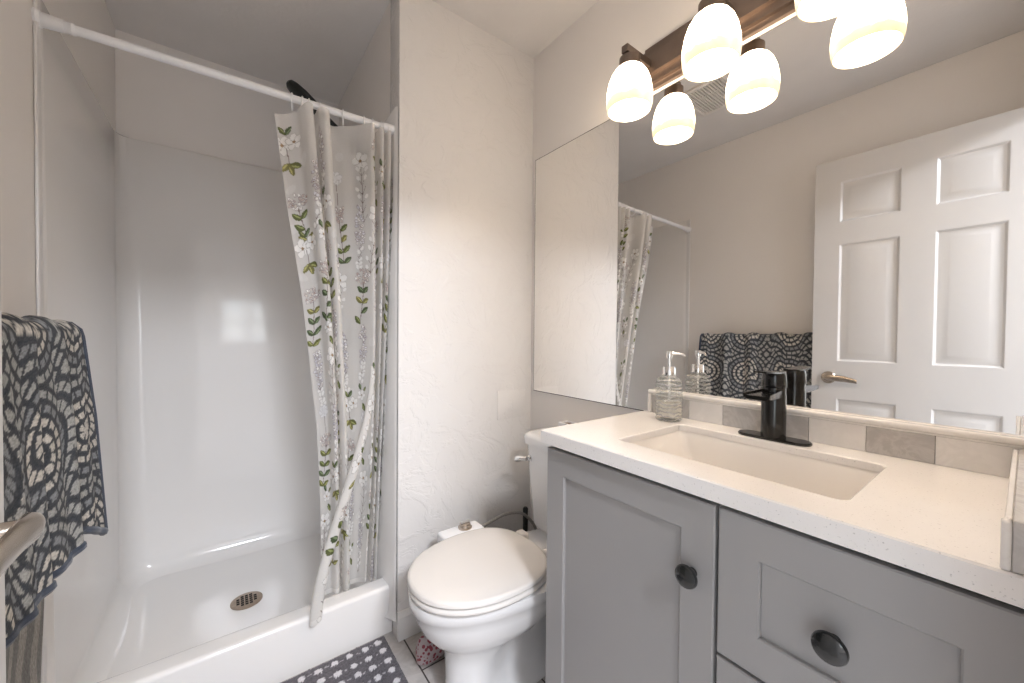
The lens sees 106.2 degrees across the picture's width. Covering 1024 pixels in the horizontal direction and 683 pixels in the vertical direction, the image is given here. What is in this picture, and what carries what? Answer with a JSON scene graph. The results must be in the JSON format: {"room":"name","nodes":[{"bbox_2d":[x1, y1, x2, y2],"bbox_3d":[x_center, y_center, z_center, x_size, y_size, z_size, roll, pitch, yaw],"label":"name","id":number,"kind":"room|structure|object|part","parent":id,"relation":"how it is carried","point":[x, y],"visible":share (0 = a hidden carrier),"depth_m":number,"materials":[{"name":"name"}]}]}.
{"room":"bathroom","nodes":[
{"label":"bathroom","id":0,"kind":"room"},
{"bbox_2d":[0,0,115,316],"bbox_3d":[-1.030,-0.089,0.671,0.100,2.440,2.580,0,1,-37],"label":"wall","id":1,"kind":"structure","parent":0,"point":[95,60],"depth_m":0.89,"materials":[{"name":"paint"}]},
{"bbox_3d":[-0.837,-0.002,0.567,0.081,0.044,0.724,0,1,-37],"label":"towel bar","id":2,"kind":"object","parent":1,"relation":"attached to","visible":0},
{"bbox_2d":[1,312,108,682],"bbox_3d":[-0.797,0.378,0.604,0.105,0.852,0.769,0,1,-37],"label":"towel","id":3,"kind":"object","parent":2,"relation":"hanging from","point":[52,462],"visible":0.91,"depth_m":0.70,"materials":[{"name":"grey fabric"}]},
{"bbox_2d":[115,29,338,171],"bbox_3d":[-1.334,-0.113,1.991,0.989,2.440,0.100,0,1,-37],"label":"wall","id":4,"kind":"structure","parent":0,"point":[157,102],"depth_m":1.80,"materials":[{"name":"paint"}]},
{"bbox_2d":[105,0,598,104],"bbox_3d":[0.305,-1.322,-0.332,3.700,0.080,5.750,0,1,-37],"label":"ceiling","id":5,"kind":"structure","parent":0,"point":[318,45],"depth_m":1.62,"materials":[{"name":"paint"}]},
{"bbox_2d":[339,1,390,131],"bbox_3d":[-0.695,-0.106,1.877,0.100,2.440,0.847,0,1,-37],"label":"wall","id":6,"kind":"structure","parent":0,"point":[367,94],"depth_m":1.66,"materials":[{"name":"paint"}]},
{"bbox_2d":[280,631,544,682],"bbox_3d":[0.284,1.197,-0.292,3.700,0.080,5.750,0,1,-37],"label":"floor","id":7,"kind":"structure","parent":0,"point":[404,652],"depth_m":1.34,"materials":[{"name":"grey tile"}]},
{"bbox_2d":[33,0,397,682],"bbox_3d":[-1.062,0.121,1.543,0.888,1.990,0.938,0,1,-37],"label":"shower stall","id":8,"kind":"object","parent":7,"relation":"on","point":[177,270],"visible":0.77,"depth_m":1.68,"materials":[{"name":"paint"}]},
{"bbox_2d":[31,7,394,134],"bbox_3d":[-0.805,-0.793,1.194,0.889,0.051,0.044,0,1,-34],"label":"curtain rod","id":9,"kind":"object","parent":8,"relation":"attached to","point":[44,20],"visible":0.91,"depth_m":1.08,"materials":[{"name":"white plastic"}]},
{"bbox_2d":[291,92,293,110],"bbox_3d":[-0.717,-0.782,1.253,0.004,0.055,0.038,0,1,-23],"label":"curtain ring","id":10,"kind":"object","parent":9,"relation":"hanging from","point":[292,104],"visible":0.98,"depth_m":1.25,"materials":[{"name":"white plastic"}]},
{"bbox_2d":[274,102,393,626],"bbox_3d":[-0.645,0.098,1.388,0.386,1.738,0.232,0,1,-37],"label":"shower curtain","id":11,"kind":"object","parent":9,"relation":"hanging from","point":[338,180],"visible":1,"depth_m":1.39,"materials":[{"name":"fabric"}]},
{"bbox_2d":[286,80,337,125],"bbox_3d":[-0.853,-0.545,1.738,0.294,1.134,0.126,0,1,-37],"label":"shower head","id":12,"kind":"object","parent":8,"relation":"attached to","point":[294,87],"visible":0.11,"depth_m":1.63},
{"bbox_2d":[281,636,407,682],"bbox_3d":[-0.649,1.119,1.000,0.808,0.021,0.539,0,1,-37],"label":"bath mat","id":13,"kind":"object","parent":7,"relation":"on","point":[374,661],"visible":1,"depth_m":1.30,"materials":[{"name":"grey fabric"}]},
{"bbox_2d":[415,635,443,665],"bbox_3d":[-0.290,1.081,1.370,0.112,0.087,0.064,0,1,-37],"label":"pouch","id":14,"kind":"object","parent":7,"relation":"on","point":[427,653],"visible":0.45,"depth_m":1.34,"materials":[{"name":"pink fabric"}]},
{"bbox_2d":[407,427,552,682],"bbox_3d":[0.008,0.746,1.306,0.728,0.767,0.376,0,1,-37],"label":"toilet","id":15,"kind":"object","parent":7,"relation":"on","point":[477,595],"visible":0.73,"depth_m":1.15,"materials":[{"name":"ceramic"}]},
{"bbox_3d":[-0.107,0.726,1.221,0.441,0.016,0.368,0,1,-37],"label":"seat","id":16,"kind":"part","parent":15,"relation":"part of","materials":[{"name":"plastic"}]},
{"bbox_3d":[-0.110,0.703,1.218,0.436,0.021,0.368,0,1,-37],"label":"lid","id":17,"kind":"part","parent":15,"relation":"part of","materials":[{"name":"plastic"}]},
{"bbox_3d":[-0.014,0.934,1.295,0.679,0.391,0.374,0,1,-37],"label":"bowl","id":18,"kind":"part","parent":15,"relation":"part of","materials":[{"name":"ceramic"}]},
{"bbox_2d":[437,511,536,542],"bbox_3d":[-0.050,0.819,1.536,0.530,0.302,0.082,0,1,-37],"label":"bidet attachment","id":19,"kind":"object","parent":15,"relation":"attached to","point":[464,526],"visible":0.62,"depth_m":1.43,"materials":[{"name":"white plastic"}]},
{"bbox_3d":[-0.175,0.685,1.435,0.052,0.018,0.052,0,1,-37],"label":"control knob","id":20,"kind":"part","parent":19,"relation":"part of","materials":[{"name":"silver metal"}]},
{"bbox_3d":[0.045,0.463,1.513,0.073,0.035,0.032,1,1,31],"label":"flush lever","id":21,"kind":"part","parent":15,"relation":"part of","materials":[{"name":"silver metal"}]},
{"bbox_3d":[0.223,0.571,1.457,0.185,0.330,0.344,0,1,-37],"label":"tank","id":22,"kind":"part","parent":15,"relation":"part of","materials":[{"name":"ceramic"}]},
{"bbox_3d":[0.222,0.384,1.453,0.207,0.044,0.368,0,1,-37],"label":"tank lid","id":23,"kind":"part","parent":15,"relation":"part of","materials":[{"name":"ceramic"}]},
{"bbox_2d":[558,420,574,425],"bbox_3d":[0.219,0.338,1.499,0.050,0.045,0.060,0,1,-37],"label":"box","id":24,"kind":"object","parent":15,"relation":"on","point":[562,423],"visible":0.32,"depth_m":1.51,"materials":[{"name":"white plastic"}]},
{"bbox_2d":[523,506,527,530],"bbox_3d":[0.058,0.928,1.708,0.094,0.388,0.094,0,1,-37],"label":"toilet brush","id":25,"kind":"object","parent":7,"relation":"on","point":[525,509],"visible":0.14,"depth_m":1.70,"materials":[{"name":"black plastic"}]},
{"bbox_2d":[545,446,1023,682],"bbox_3d":[0.498,0.708,0.847,0.490,0.866,0.793,0,1,-37],"label":"vanity cabinet","id":26,"kind":"object","parent":7,"relation":"on","point":[648,581],"visible":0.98,"depth_m":0.66,"materials":[{"name":"grey paint"}]},
{"bbox_3d":[0.230,0.653,0.864,0.018,0.734,0.440,0,1,-37],"label":"cabinet door","id":27,"kind":"part","parent":26,"relation":"part of","materials":[{"name":"grey paint"}]},
{"bbox_3d":[0.321,0.426,0.700,0.031,0.042,0.042,0,1,-37],"label":"knob","id":28,"kind":"part","parent":26,"relation":"part of","materials":[{"name":"black metal"}]},
{"bbox_3d":[0.468,0.672,0.545,0.018,0.235,0.344,0,1,-37],"label":"drawer","id":29,"kind":"part","parent":26,"relation":"part of","materials":[{"name":"grey paint"}]},
{"bbox_2d":[540,410,1023,608],"bbox_3d":[0.506,0.257,0.845,0.476,0.033,0.801,0,1,-37],"label":"countertop","id":30,"kind":"structure","parent":26,"relation":"on","point":[943,523],"depth_m":0.61,"materials":[{"name":"white stone"}]},
{"bbox_2d":[656,351,685,417],"bbox_3d":[0.471,0.132,1.152,0.077,0.206,0.077,0,1,-37],"label":"soap dispenser","id":31,"kind":"object","parent":30,"relation":"on","point":[668,408],"visible":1,"depth_m":1.14,"materials":[{"name":"clear glass"}]},
{"bbox_2d":[632,430,878,499],"bbox_3d":[0.497,0.322,0.848,0.305,0.126,0.450,0,1,-37],"label":"sink basin","id":32,"kind":"object","parent":30,"relation":"in","point":[825,478],"visible":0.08,"depth_m":0.92,"materials":[{"name":"ceramic"}]},
{"bbox_2d":[738,371,812,446],"bbox_3d":[0.614,0.155,0.924,0.130,0.171,0.158,0,1,-37],"label":"faucet","id":33,"kind":"object","parent":30,"relation":"on","point":[772,396],"visible":1,"depth_m":0.92,"materials":[{"name":"black metal"}]},
{"bbox_3d":[0.608,0.130,0.918,0.113,0.024,0.058,0,1,-37],"label":"spout","id":34,"kind":"part","parent":33,"relation":"part of","materials":[{"name":"black metal"}]},
{"bbox_3d":[0.619,0.073,0.926,0.106,0.008,0.041,0,1,-37],"label":"lever blade","id":35,"kind":"part","parent":33,"relation":"part of","materials":[{"name":"black metal"}]},
{"bbox_3d":[0.645,0.093,0.946,0.054,0.036,0.054,0,1,-37],"label":"lever handle","id":36,"kind":"part","parent":33,"relation":"part of","materials":[{"name":"black metal"}]},
{"bbox_3d":[0.644,0.237,0.948,0.054,0.006,0.158,0,1,-37],"label":"deck plate","id":37,"kind":"part","parent":33,"relation":"part of","materials":[{"name":"black metal"}]},
{"bbox_2d":[999,449,1023,574],"bbox_3d":[0.723,0.219,0.534,0.450,0.056,0.043,0,1,-37],"label":"side splash","id":38,"kind":"object","parent":30,"relation":"on","point":[1012,524],"visible":1,"depth_m":0.42,"materials":[{"name":"grey stone"}]},
{"bbox_3d":[0.444,0.423,0.535,0.031,0.042,0.042,0,1,-37],"label":"knob","id":39,"kind":"part","parent":26,"relation":"part of","materials":[{"name":"black metal"}]},
{"bbox_3d":[0.470,0.421,0.541,0.018,0.255,0.344,0,1,-37],"label":"drawer","id":40,"kind":"part","parent":26,"relation":"part of","materials":[{"name":"grey paint"}]},
{"bbox_2d":[390,0,533,638],"bbox_3d":[-0.154,-0.098,1.688,0.740,2.460,0.102,0,1,-37],"label":"wall","id":41,"kind":"structure","parent":0,"point":[462,94],"depth_m":1.58,"materials":[{"name":"paint"}]},
{"bbox_2d":[397,607,420,641],"bbox_3d":[-0.171,1.070,1.632,0.640,0.105,0.014,0,1,-37],"label":"baseboard","id":42,"kind":"structure","parent":41,"relation":"attached to","point":[407,625],"depth_m":1.46,"materials":[{"name":"paint"}]},
{"bbox_2d":[529,0,796,530],"bbox_3d":[0.590,-0.085,1.225,0.100,2.440,1.533,0,1,-37],"label":"wall","id":43,"kind":"structure","parent":0,"point":[573,74],"depth_m":1.54,"materials":[{"name":"paint"}]},
{"bbox_2d":[606,0,863,121],"bbox_3d":[0.548,-0.852,1.024,0.201,0.256,0.654,0,1,-37],"label":"vanity light","id":44,"kind":"object","parent":43,"relation":"attached to","point":[707,47],"visible":1,"depth_m":1.05,"materials":[{"name":"white glass"}]},
{"bbox_3d":[0.370,-0.796,1.213,0.141,0.134,0.141,0,1,-37],"label":"lamp shade","id":45,"kind":"part","parent":44,"relation":"part of","materials":[{"name":"white glass"}]},
{"bbox_3d":[0.399,-0.911,1.231,0.124,0.023,0.023,0,1,-37],"label":"arm","id":46,"kind":"part","parent":44,"relation":"part of","materials":[{"name":"brown metal"}]},
{"bbox_3d":[0.522,-0.792,1.009,0.141,0.134,0.141,0,1,-37],"label":"lamp shade","id":47,"kind":"part","parent":44,"relation":"part of","materials":[{"name":"white glass"}]},
{"bbox_3d":[0.677,-0.787,0.801,0.141,0.134,0.141,0,1,-37],"label":"lamp shade","id":48,"kind":"part","parent":44,"relation":"part of","materials":[{"name":"white glass"}]},
{"bbox_2d":[533,0,1023,436],"bbox_3d":[0.525,-0.292,1.223,0.005,1.066,1.404,0,1,-37],"label":"mirror","id":49,"kind":"object","parent":43,"relation":"attached to","point":[839,210],"visible":0.9,"depth_m":0.93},
{"bbox_2d":[648,389,1023,477],"bbox_3d":[0.694,0.203,0.972,0.025,0.075,0.782,0,1,-37],"label":"backsplash","id":50,"kind":"structure","parent":43,"relation":"attached to","point":[975,451],"depth_m":0.83,"materials":[{"name":"grey stone"}]},
{"bbox_3d":[0.464,0.202,1.280,0.025,0.062,0.013,0,1,-37],"label":"trim","id":51,"kind":"part","parent":50,"relation":"part of","materials":[{"name":"white stone"}]},
{"bbox_3d":[0.694,0.174,0.971,0.025,0.018,0.782,0,1,-37],"label":"trim","id":52,"kind":"part","parent":50,"relation":"part of","materials":[{"name":"white stone"}]},
{"bbox_3d":[0.364,-0.070,0.164,1.529,2.440,0.100,0,1,-37],"label":"wall","id":53,"kind":"structure","parent":0,"visible":0},
{"bbox_2d":[0,244,45,682],"bbox_3d":[-0.352,0.112,0.148,0.082,2.049,0.713,0,1,-37],"label":"door","id":54,"kind":"structure","parent":53,"relation":"in","point":[16,536],"depth_m":0.39,"materials":[{"name":"paint"}]},
{"bbox_3d":[-0.483,0.193,0.353,0.046,0.062,0.149,0,1,-37],"label":"handle","id":55,"kind":"part","parent":54,"relation":"part of","materials":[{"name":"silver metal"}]}
]}

